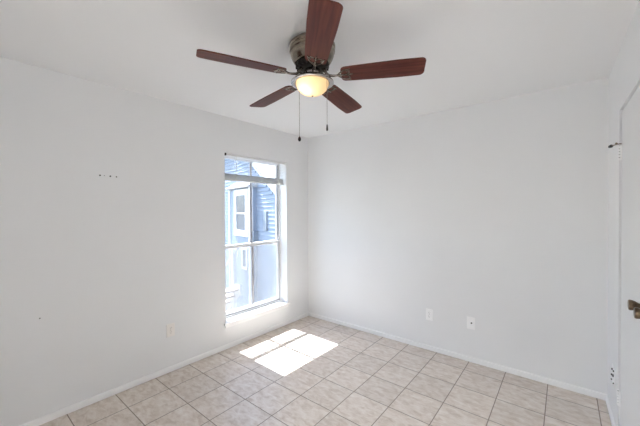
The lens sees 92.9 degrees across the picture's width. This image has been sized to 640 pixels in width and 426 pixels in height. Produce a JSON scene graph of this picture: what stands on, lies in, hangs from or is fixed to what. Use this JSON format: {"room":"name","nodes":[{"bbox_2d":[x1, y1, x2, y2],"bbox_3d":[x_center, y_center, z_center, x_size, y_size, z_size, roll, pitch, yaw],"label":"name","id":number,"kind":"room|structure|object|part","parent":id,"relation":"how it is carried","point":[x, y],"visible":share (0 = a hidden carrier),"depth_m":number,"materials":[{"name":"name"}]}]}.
{"room":"empty bedroom","nodes":[
{"label":"empty bedroom","id":0,"kind":"room"},
{"bbox_2d":[0,57,308,425],"bbox_3d":[-1.423,0.292,2.792,0.170,2.790,4.150,0,1,40],"label":"wall","id":1,"kind":"structure","parent":0,"point":[105,263],"depth_m":2.39,"materials":[{"name":"paint"}]},
{"bbox_2d":[19,312,308,425],"bbox_3d":[-1.348,1.409,2.745,0.011,0.048,3.750,0,1,40],"label":"baseboard","id":2,"kind":"structure","parent":1,"relation":"attached to","point":[49,417],"depth_m":2.57,"materials":[{"name":"white wood"}]},
{"bbox_2d":[166,323,174,337],"bbox_3d":[-1.348,1.058,2.746,0.009,0.117,0.072,0,1,40],"label":"power outlet","id":3,"kind":"object","parent":1,"relation":"attached to","point":[170,328],"visible":1,"depth_m":2.74,"materials":[{"name":"plastic"}]},
{"bbox_2d":[224,156,289,327],"bbox_3d":[-0.760,0.283,3.568,0.196,1.839,0.949,0,1,40],"label":"window","id":4,"kind":"structure","parent":1,"relation":"in","point":[254,310],"depth_m":3.62,"materials":[{"name":"paint"}]},
{"bbox_3d":[-0.827,-0.114,3.618,0.021,1.018,0.849,0,1,40],"label":"sash","id":5,"kind":"part","parent":4,"relation":"part of","materials":[{"name":"paint"}]},
{"bbox_3d":[-0.804,0.735,3.612,0.021,0.764,0.835,0,1,40],"label":"sash","id":6,"kind":"part","parent":4,"relation":"part of","materials":[{"name":"paint"}]},
{"bbox_2d":[225,153,284,184],"bbox_3d":[-0.731,-0.080,3.539,0.059,1.111,0.891,0,1,40],"label":"window blind","id":7,"kind":"object","parent":4,"relation":"attached to","point":[228,177],"visible":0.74,"depth_m":3.50,"materials":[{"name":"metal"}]},
{"bbox_3d":[-0.744,-0.359,3.546,0.026,0.016,0.865,0,1,40],"label":"rail","id":8,"kind":"part","parent":7,"relation":"part of","materials":[{"name":"white plastic"}]},
{"bbox_3d":[-0.736,1.174,3.562,0.146,0.057,0.949,0,1,40],"label":"sill","id":9,"kind":"part","parent":4,"relation":"part of","materials":[{"name":"white paint"}]},
{"bbox_2d":[0,0,638,137],"bbox_3d":[-0.372,-1.049,0.921,4.200,0.120,5.700,0,1,39],"label":"ceiling","id":10,"kind":"structure","parent":0,"point":[474,51],"depth_m":1.84,"materials":[{"name":"white paint"}]},
{"bbox_2d":[196,0,425,140],"bbox_3d":[-0.049,-0.718,1.812,1.208,0.563,1.211,0,1,39],"label":"ceiling fan","id":11,"kind":"object","parent":10,"relation":"hanging from","point":[312,51],"visible":1,"depth_m":1.68,"materials":[{"name":"brown wood"}]},
{"bbox_3d":[-0.408,-0.798,1.614,0.460,0.006,0.137,0,11,-24],"label":"blade","id":12,"kind":"part","parent":11,"relation":"part of","materials":[{"name":"brown wood"}]},
{"bbox_3d":[-0.314,-0.788,2.073,0.137,0.006,0.460,-15,9,-42],"label":"blade","id":13,"kind":"part","parent":11,"relation":"part of","materials":[{"name":"brown wood"}]},
{"bbox_3d":[-0.126,-0.630,1.856,0.003,0.331,0.003,0,1,39],"label":"pull chain","id":14,"kind":"part","parent":11,"relation":"part of","materials":[{"name":"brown metal"}]},
{"bbox_3d":[-0.044,-0.726,1.780,0.190,0.080,0.190,0,1,39],"label":"lamp shade","id":15,"kind":"part","parent":11,"relation":"part of","materials":[{"name":"white glass"}]},
{"bbox_3d":[0.000,-0.804,1.383,0.137,0.006,0.460,12,-3,-6],"label":"blade","id":16,"kind":"part","parent":11,"relation":"part of","materials":[{"name":"brown wood"}]},
{"bbox_3d":[0.152,-0.788,2.126,0.137,0.006,0.460,-15,-8,28],"label":"blade","id":17,"kind":"part","parent":11,"relation":"part of","materials":[{"name":"brown wood"}]},
{"bbox_3d":[0.346,-0.798,1.699,0.460,0.006,0.137,0,-13,12],"label":"blade","id":18,"kind":"part","parent":11,"relation":"part of","materials":[{"name":"brown wood"}]},
{"bbox_2d":[39,316,611,425],"bbox_3d":[-0.360,1.501,0.948,4.200,0.100,5.700,0,1,39],"label":"floor","id":19,"kind":"structure","parent":0,"point":[307,371],"depth_m":2.43,"materials":[{"name":"tile"}]},
{"bbox_2d":[308,77,608,393],"bbox_3d":[1.058,0.274,3.301,3.402,2.790,0.170,0,1,39],"label":"wall","id":20,"kind":"structure","parent":0,"point":[493,213],"depth_m":2.84,"materials":[{"name":"paint"}]},
{"bbox_2d":[426,308,432,320],"bbox_3d":[1.129,1.050,3.140,0.072,0.117,0.009,0,1,39],"label":"power outlet","id":21,"kind":"object","parent":20,"relation":"attached to","point":[429,312],"visible":1,"depth_m":3.13,"materials":[{"name":"white plastic"}]},
{"bbox_2d":[309,312,606,400],"bbox_3d":[1.006,1.392,3.243,3.002,0.048,0.011,0,1,39],"label":"baseboard","id":22,"kind":"structure","parent":20,"relation":"attached to","point":[581,390],"depth_m":2.85,"materials":[{"name":"white wood"}]},
{"bbox_2d":[467,316,474,329],"bbox_3d":[1.432,1.048,2.888,0.072,0.117,0.018,0,1,39],"label":"outlet","id":23,"kind":"object","parent":20,"relation":"attached to","point":[470,320],"visible":1,"depth_m":2.89,"materials":[{"name":"white plastic"}]},
{"bbox_2d":[607,0,639,425],"bbox_3d":[1.312,0.302,0.581,0.750,2.790,4.150,0,1,38],"label":"wall","id":24,"kind":"structure","parent":0,"point":[627,63],"depth_m":2.00,"materials":[{"name":"paint"}]},
{"bbox_2d":[606,395,615,425],"bbox_3d":[2.018,1.399,2.109,0.012,0.048,0.498,0,1,38],"label":"baseboard","id":25,"kind":"structure","parent":24,"relation":"attached to","point":[607,399],"depth_m":2.12,"materials":[{"name":"white wood"}]},
{"bbox_2d":[611,364,614,387],"bbox_3d":[1.963,1.088,2.038,0.012,0.115,0.114,0,1,38],"label":"jack plate","id":26,"kind":"object","parent":24,"relation":"attached to","point":[612,368],"visible":1,"depth_m":2.02,"materials":[{"name":"white plastic"}]},
{"bbox_2d":[616,85,639,425],"bbox_3d":[1.578,0.406,1.551,0.101,2.034,0.821,0,1,38],"label":"door","id":27,"kind":"structure","parent":24,"relation":"in","point":[628,397],"depth_m":1.61,"materials":[{"name":"wood"}]},
{"bbox_3d":[1.350,0.394,1.287,0.066,0.054,0.054,0,1,38],"label":"knob","id":28,"kind":"part","parent":27,"relation":"part of","materials":[{"name":"metal"}]},
{"bbox_2d":[633,307,639,318],"bbox_3d":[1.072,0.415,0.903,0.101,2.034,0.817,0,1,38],"label":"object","id":29,"kind":"structure","parent":27,"relation":"attached to","point":[636,311],"depth_m":1.19,"materials":[{"name":"metal"}]},
{"bbox_2d":[616,67,639,425],"bbox_3d":[1.331,0.384,1.221,0.008,2.107,1.720,0,1,38],"label":"trim","id":30,"kind":"structure","parent":24,"relation":"attached to","point":[636,78],"depth_m":1.86,"materials":[{"name":"white wood"}]},
{"label":"outside","id":31,"kind":"structure","parent":0,"visible":0},
{"bbox_3d":[-12.516,4.150,20.859,39.400,0.200,65.000,0,1,39],"label":"ground","id":32,"kind":"structure","parent":31,"visible":0},
{"bbox_2d":[225,248,241,310],"bbox_3d":[-3.065,2.457,7.764,2.540,3.370,0.740,0,1,39],"label":"stairs","id":33,"kind":"structure","parent":32,"relation":"on","point":[235,291],"depth_m":7.34,"materials":[{"name":"white wood"}]},
{"bbox_3d":[-2.865,1.979,8.010,2.340,2.420,0.045,0,1,39],"label":"handrail","id":34,"kind":"part","parent":33,"relation":"part of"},
{"bbox_3d":[-2.090,2.481,7.396,0.090,3.320,0.090,0,1,39],"label":"post","id":35,"kind":"part","parent":33,"relation":"part of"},
{"bbox_2d":[225,159,276,310],"bbox_3d":[-0.645,0.905,9.461,4.370,6.415,6.900,-1,1,-37],"label":"neighbor house","id":36,"kind":"structure","parent":32,"relation":"on","point":[237,194],"depth_m":7.43,"materials":[{"name":"blue"}]},
{"bbox_3d":[-2.007,-0.006,7.770,0.035,0.885,0.580,-1,1,-37],"label":"pane","id":37,"kind":"part","parent":36,"relation":"part of","materials":[{"name":"clear glass"}]},
{"bbox_3d":[-1.872,1.138,7.611,0.035,0.440,0.210,-1,1,-37],"label":"pane","id":38,"kind":"part","parent":36,"relation":"part of","materials":[{"name":"clear glass"}]},
{"bbox_2d":[263,212,267,230],"bbox_3d":[-1.255,0.191,7.049,0.060,0.440,0.160,-1,1,-37],"label":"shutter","id":39,"kind":"object","parent":36,"relation":"hanging from","point":[265,214],"depth_m":7.00,"materials":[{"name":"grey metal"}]}
]}

